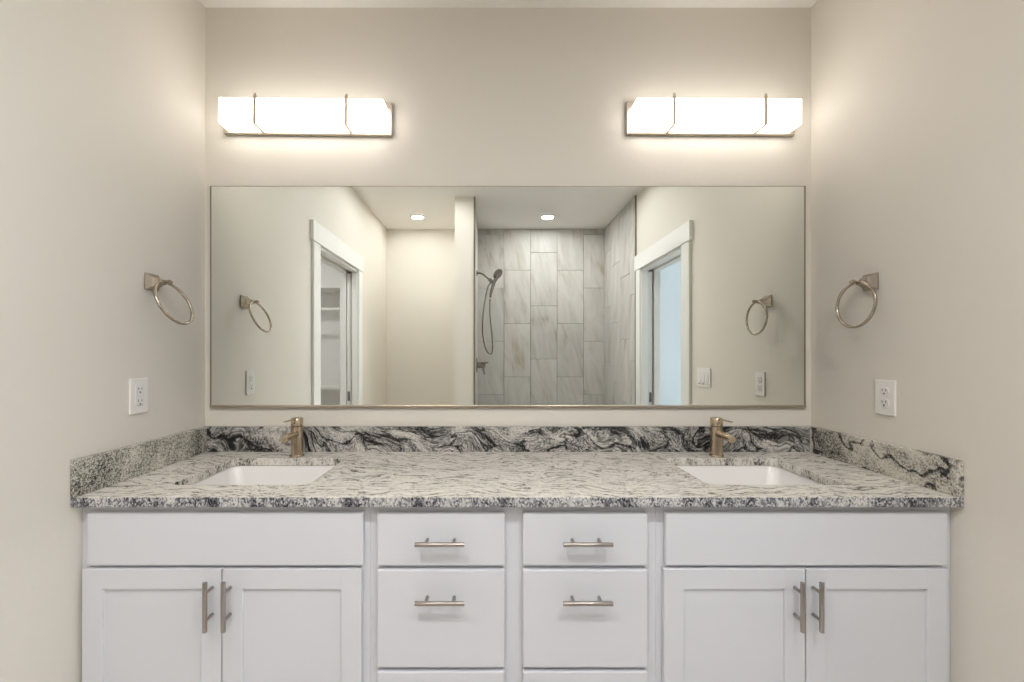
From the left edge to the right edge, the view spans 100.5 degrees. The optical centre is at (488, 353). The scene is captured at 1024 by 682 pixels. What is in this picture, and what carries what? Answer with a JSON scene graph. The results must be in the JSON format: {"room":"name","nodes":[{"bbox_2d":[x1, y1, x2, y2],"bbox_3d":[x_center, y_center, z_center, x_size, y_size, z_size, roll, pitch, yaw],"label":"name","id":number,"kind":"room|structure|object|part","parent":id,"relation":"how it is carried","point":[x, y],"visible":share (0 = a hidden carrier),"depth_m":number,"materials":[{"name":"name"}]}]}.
{"room":"bathroom","nodes":[
{"label":"bathroom","id":0,"kind":"room"},
{"bbox_2d":[0,0,204,681],"bbox_3d":[-1.243,-0.054,0.193,0.150,2.743,3.115,0,0,0],"label":"wall","id":1,"kind":"structure","parent":0,"point":[102,102],"depth_m":1.21,"materials":[{"name":"white paint"}]},
{"bbox_2d":[129,378,147,414],"bbox_3d":[-1.163,0.139,1.413,0.009,0.117,0.072,0,0,0],"label":"electrical outlet","id":2,"kind":"object","parent":1,"relation":"attached to","point":[138,387],"visible":1,"depth_m":1.41,"materials":[{"name":"white plastic"}]},
{"bbox_2d":[136,385,143,405],"bbox_3d":[-1.161,0.139,1.413,0.002,0.067,0.033,0,0,0],"label":"receptacle","id":3,"kind":"object","parent":2,"relation":"attached to","point":[139,388],"depth_m":1.41,"materials":[{"name":"white plastic"}]},
{"bbox_2d":[70,427,206,496],"bbox_3d":[-1.157,0.347,1.456,0.020,0.103,0.544,0,0,0],"label":"backsplash","id":4,"kind":"structure","parent":1,"relation":"attached to","point":[94,472],"depth_m":1.37,"materials":[{"name":"stone"}]},
{"bbox_2d":[144,272,193,324],"bbox_3d":[-1.109,-0.188,1.467,0.116,0.176,0.163,0,0,0],"label":"towel ring","id":5,"kind":"object","parent":1,"relation":"attached to","point":[153,282],"visible":1,"depth_m":1.45,"materials":[{"name":"silver metal"}]},
{"bbox_2d":[205,8,810,425],"bbox_3d":[0.084,-0.054,1.810,2.803,2.743,0.120,0,0,0],"label":"wall","id":6,"kind":"structure","parent":0,"point":[478,96],"depth_m":1.75,"materials":[{"name":"white paint"}]},
{"bbox_2d":[218,92,392,136],"bbox_3d":[-0.739,-0.962,1.704,0.686,0.132,0.091,1,0,0],"label":"vanity light","id":7,"kind":"object","parent":6,"relation":"attached to","point":[255,116],"visible":1,"depth_m":1.67,"materials":[{"name":"white glass"}]},
{"bbox_2d":[209,186,805,407],"bbox_3d":[0.077,-0.235,1.742,2.442,0.908,0.015,0,0,0],"label":"wall mirror","id":8,"kind":"object","parent":6,"relation":"attached to","point":[321,296],"visible":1,"depth_m":1.74,"materials":[{"name":"clear glass"}]},
{"bbox_2d":[203,426,812,451],"bbox_3d":[0.079,0.347,1.739,2.491,0.103,0.020,0,0,0],"label":"backsplash","id":9,"kind":"structure","parent":6,"relation":"attached to","point":[219,438],"depth_m":1.73,"materials":[{"name":"stone"}]},
{"bbox_2d":[625,93,801,136],"bbox_3d":[0.904,-0.962,1.704,0.686,0.132,0.091,0,0,0],"label":"vanity light","id":10,"kind":"object","parent":6,"relation":"attached to","point":[673,116],"visible":1,"depth_m":1.67,"materials":[{"name":"white glass"}]},
{"bbox_2d":[199,0,816,7],"bbox_3d":[1.000,-1.476,0.175,8.200,0.100,4.550,0,0,0],"label":"ceiling","id":11,"kind":"structure","parent":0,"point":[207,3],"depth_m":1.72,"materials":[{"name":"white paint"}]},
{"bbox_2d":[811,0,1023,681],"bbox_3d":[1.405,-0.054,0.193,0.160,2.743,3.115,0,0,0],"label":"wall","id":12,"kind":"structure","parent":0,"point":[917,106],"depth_m":1.25,"materials":[{"name":"white paint"}]},
{"bbox_2d":[835,272,878,327],"bbox_3d":[1.287,-0.183,1.472,0.074,0.188,0.163,0,0,0],"label":"towel ring","id":13,"kind":"object","parent":12,"relation":"attached to","point":[868,282],"visible":1,"depth_m":1.46,"materials":[{"name":"silver metal"}]},
{"bbox_2d":[875,379,895,416],"bbox_3d":[1.320,0.145,1.417,0.008,0.117,0.072,0,0,0],"label":"electrical outlet","id":14,"kind":"object","parent":12,"relation":"attached to","point":[885,390],"visible":1,"depth_m":1.41,"materials":[{"name":"white plastic"}]},
{"bbox_2d":[879,399,888,407],"bbox_3d":[1.318,0.165,1.417,0.002,0.028,0.034,0,0,0],"label":"receptacle","id":15,"kind":"object","parent":14,"relation":"attached to","point":[883,403],"depth_m":1.42,"materials":[{"name":"grey plastic"}]},
{"bbox_2d":[879,387,888,395],"bbox_3d":[1.318,0.126,1.417,0.002,0.028,0.034,0,0,0],"label":"receptacle","id":16,"kind":"object","parent":14,"relation":"attached to","point":[883,391],"depth_m":1.42,"materials":[{"name":"grey plastic"}]},
{"bbox_2d":[810,427,963,496],"bbox_3d":[1.314,0.347,1.456,0.020,0.103,0.544,0,0,0],"label":"backsplash","id":17,"kind":"structure","parent":12,"relation":"attached to","point":[940,473],"depth_m":1.37,"materials":[{"name":"stone"}]},
{"bbox_3d":[1.000,1.357,0.175,8.200,0.080,4.550,0,0,0],"label":"floor","id":18,"kind":"structure","parent":0,"visible":0},
{"bbox_2d":[82,507,370,681],"bbox_3d":[-0.754,0.873,1.454,0.826,0.888,0.584,0,0,0],"label":"vanity cabinet","id":19,"kind":"object","parent":18,"relation":"on","point":[170,594],"visible":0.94,"depth_m":1.20,"materials":[{"name":"white paint"}]},
{"bbox_3d":[-0.954,0.900,1.210,0.393,0.584,0.018,0,0,0],"label":"door","id":20,"kind":"part","parent":19,"relation":"part of","materials":[{"name":"white paint"}]},
{"bbox_3d":[-0.781,0.697,1.182,0.012,0.137,0.039,0,0,0],"label":"bar pull","id":21,"kind":"part","parent":19,"relation":"part of","materials":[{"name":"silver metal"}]},
{"bbox_3d":[-0.731,0.697,1.182,0.012,0.137,0.039,0,0,0],"label":"bar pull","id":22,"kind":"part","parent":19,"relation":"part of","materials":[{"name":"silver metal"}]},
{"bbox_3d":[-0.557,0.900,1.210,0.392,0.584,0.018,0,0,0],"label":"door","id":23,"kind":"part","parent":19,"relation":"part of","materials":[{"name":"white paint"}]},
{"bbox_2d":[71,452,963,506],"bbox_3d":[0.079,0.413,1.466,2.491,0.029,0.565,0,0,0],"label":"countertop","id":24,"kind":"structure","parent":19,"relation":"on","point":[356,479],"depth_m":1.30,"materials":[{"name":"stone"}]},
{"bbox_2d":[191,466,333,484],"bbox_3d":[-0.764,0.504,1.463,0.465,0.152,0.370,0,0,0],"label":"undermount sink","id":25,"kind":"object","parent":24,"relation":"in","point":[235,475],"visible":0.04,"depth_m":1.63,"materials":[{"name":"white ceramic"}]},
{"bbox_2d":[280,417,303,457],"bbox_3d":[-0.751,0.323,1.621,0.052,0.151,0.136,0,0,0],"label":"faucet","id":26,"kind":"object","parent":24,"relation":"on","point":[296,434],"visible":1,"depth_m":1.64,"materials":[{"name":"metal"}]},
{"bbox_3d":[-0.751,0.311,1.601,0.028,0.030,0.096,0,0,0],"label":"spout","id":27,"kind":"part","parent":26,"relation":"part of","materials":[{"name":"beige metal"}]},
{"bbox_3d":[-0.751,0.264,1.663,0.045,0.031,0.045,0,0,0],"label":"handle","id":28,"kind":"part","parent":26,"relation":"part of","materials":[{"name":"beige metal"}]},
{"bbox_2d":[709,417,735,457],"bbox_3d":[0.890,0.323,1.621,0.052,0.151,0.136,0,0,0],"label":"faucet","id":29,"kind":"object","parent":24,"relation":"on","point":[717,435],"visible":1,"depth_m":1.64,"materials":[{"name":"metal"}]},
{"bbox_3d":[0.890,0.264,1.663,0.045,0.031,0.045,0,0,0],"label":"handle","id":30,"kind":"part","parent":29,"relation":"part of","materials":[{"name":"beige metal"}]},
{"bbox_3d":[0.890,0.311,1.601,0.028,0.030,0.096,0,0,0],"label":"spout","id":31,"kind":"part","parent":29,"relation":"part of","materials":[{"name":"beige metal"}]},
{"bbox_2d":[677,466,822,484],"bbox_3d":[0.882,0.504,1.463,0.465,0.152,0.370,0,0,0],"label":"undermount sink","id":32,"kind":"object","parent":24,"relation":"in","point":[715,475],"visible":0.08,"depth_m":1.63,"materials":[{"name":"white ceramic"}]},
{"bbox_2d":[371,507,655,681],"bbox_3d":[0.069,0.873,1.454,0.818,0.888,0.584,0,0,0],"label":"base cabinet","id":33,"kind":"object","parent":18,"relation":"on","point":[459,594],"visible":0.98,"depth_m":1.20,"materials":[{"name":"white paint"}]},
{"bbox_3d":[-0.136,0.686,1.182,0.137,0.012,0.039,0,0,0],"label":"bar pull","id":34,"kind":"part","parent":33,"relation":"part of","materials":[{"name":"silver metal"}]},
{"bbox_3d":[-0.136,0.524,1.182,0.137,0.012,0.039,0,0,0],"label":"bar pull","id":35,"kind":"part","parent":33,"relation":"part of","materials":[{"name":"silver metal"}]},
{"bbox_3d":[-0.136,1.040,1.210,0.361,0.283,0.018,0,0,0],"label":"drawer","id":36,"kind":"part","parent":33,"relation":"part of","materials":[{"name":"white paint"}]},
{"bbox_3d":[-0.136,0.749,1.210,0.361,0.277,0.018,0,0,0],"label":"drawer","id":37,"kind":"part","parent":33,"relation":"part of","materials":[{"name":"white paint"}]},
{"bbox_3d":[-0.136,0.524,1.210,0.361,0.148,0.018,0,0,0],"label":"drawer","id":38,"kind":"part","parent":33,"relation":"part of","materials":[{"name":"white paint"}]},
{"bbox_3d":[0.273,1.040,1.210,0.353,0.283,0.018,0,0,0],"label":"drawer","id":39,"kind":"part","parent":33,"relation":"part of","materials":[{"name":"white paint"}]},
{"bbox_3d":[0.273,0.749,1.210,0.353,0.277,0.018,0,0,0],"label":"drawer","id":40,"kind":"part","parent":33,"relation":"part of","materials":[{"name":"white paint"}]},
{"bbox_3d":[0.273,0.524,1.210,0.353,0.148,0.018,0,0,0],"label":"drawer","id":41,"kind":"part","parent":33,"relation":"part of","materials":[{"name":"white paint"}]},
{"bbox_3d":[0.273,0.686,1.182,0.137,0.012,0.039,0,0,0],"label":"bar pull","id":42,"kind":"part","parent":33,"relation":"part of","materials":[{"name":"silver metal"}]},
{"bbox_3d":[0.273,0.524,1.182,0.137,0.012,0.039,0,0,0],"label":"bar pull","id":43,"kind":"part","parent":33,"relation":"part of","materials":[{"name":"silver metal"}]},
{"bbox_2d":[656,507,949,681],"bbox_3d":[0.901,0.873,1.454,0.845,0.888,0.584,0,0,0],"label":"vanity cabinet","id":44,"kind":"object","parent":18,"relation":"on","point":[744,594],"visible":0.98,"depth_m":1.20,"materials":[{"name":"white paint"}]},
{"bbox_3d":[0.694,0.900,1.210,0.398,0.584,0.018,0,0,0],"label":"door","id":45,"kind":"part","parent":44,"relation":"part of","materials":[{"name":"white paint"}]},
{"bbox_3d":[0.863,0.697,1.182,0.012,0.137,0.039,0,0,0],"label":"bar pull","id":46,"kind":"part","parent":44,"relation":"part of","materials":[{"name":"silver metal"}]},
{"bbox_3d":[0.915,0.697,1.182,0.012,0.137,0.039,0,0,0],"label":"bar pull","id":47,"kind":"part","parent":44,"relation":"part of","materials":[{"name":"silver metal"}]},
{"bbox_3d":[1.096,0.900,1.210,0.398,0.584,0.018,0,0,0],"label":"door","id":48,"kind":"part","parent":44,"relation":"part of","materials":[{"name":"white paint"}]}
]}

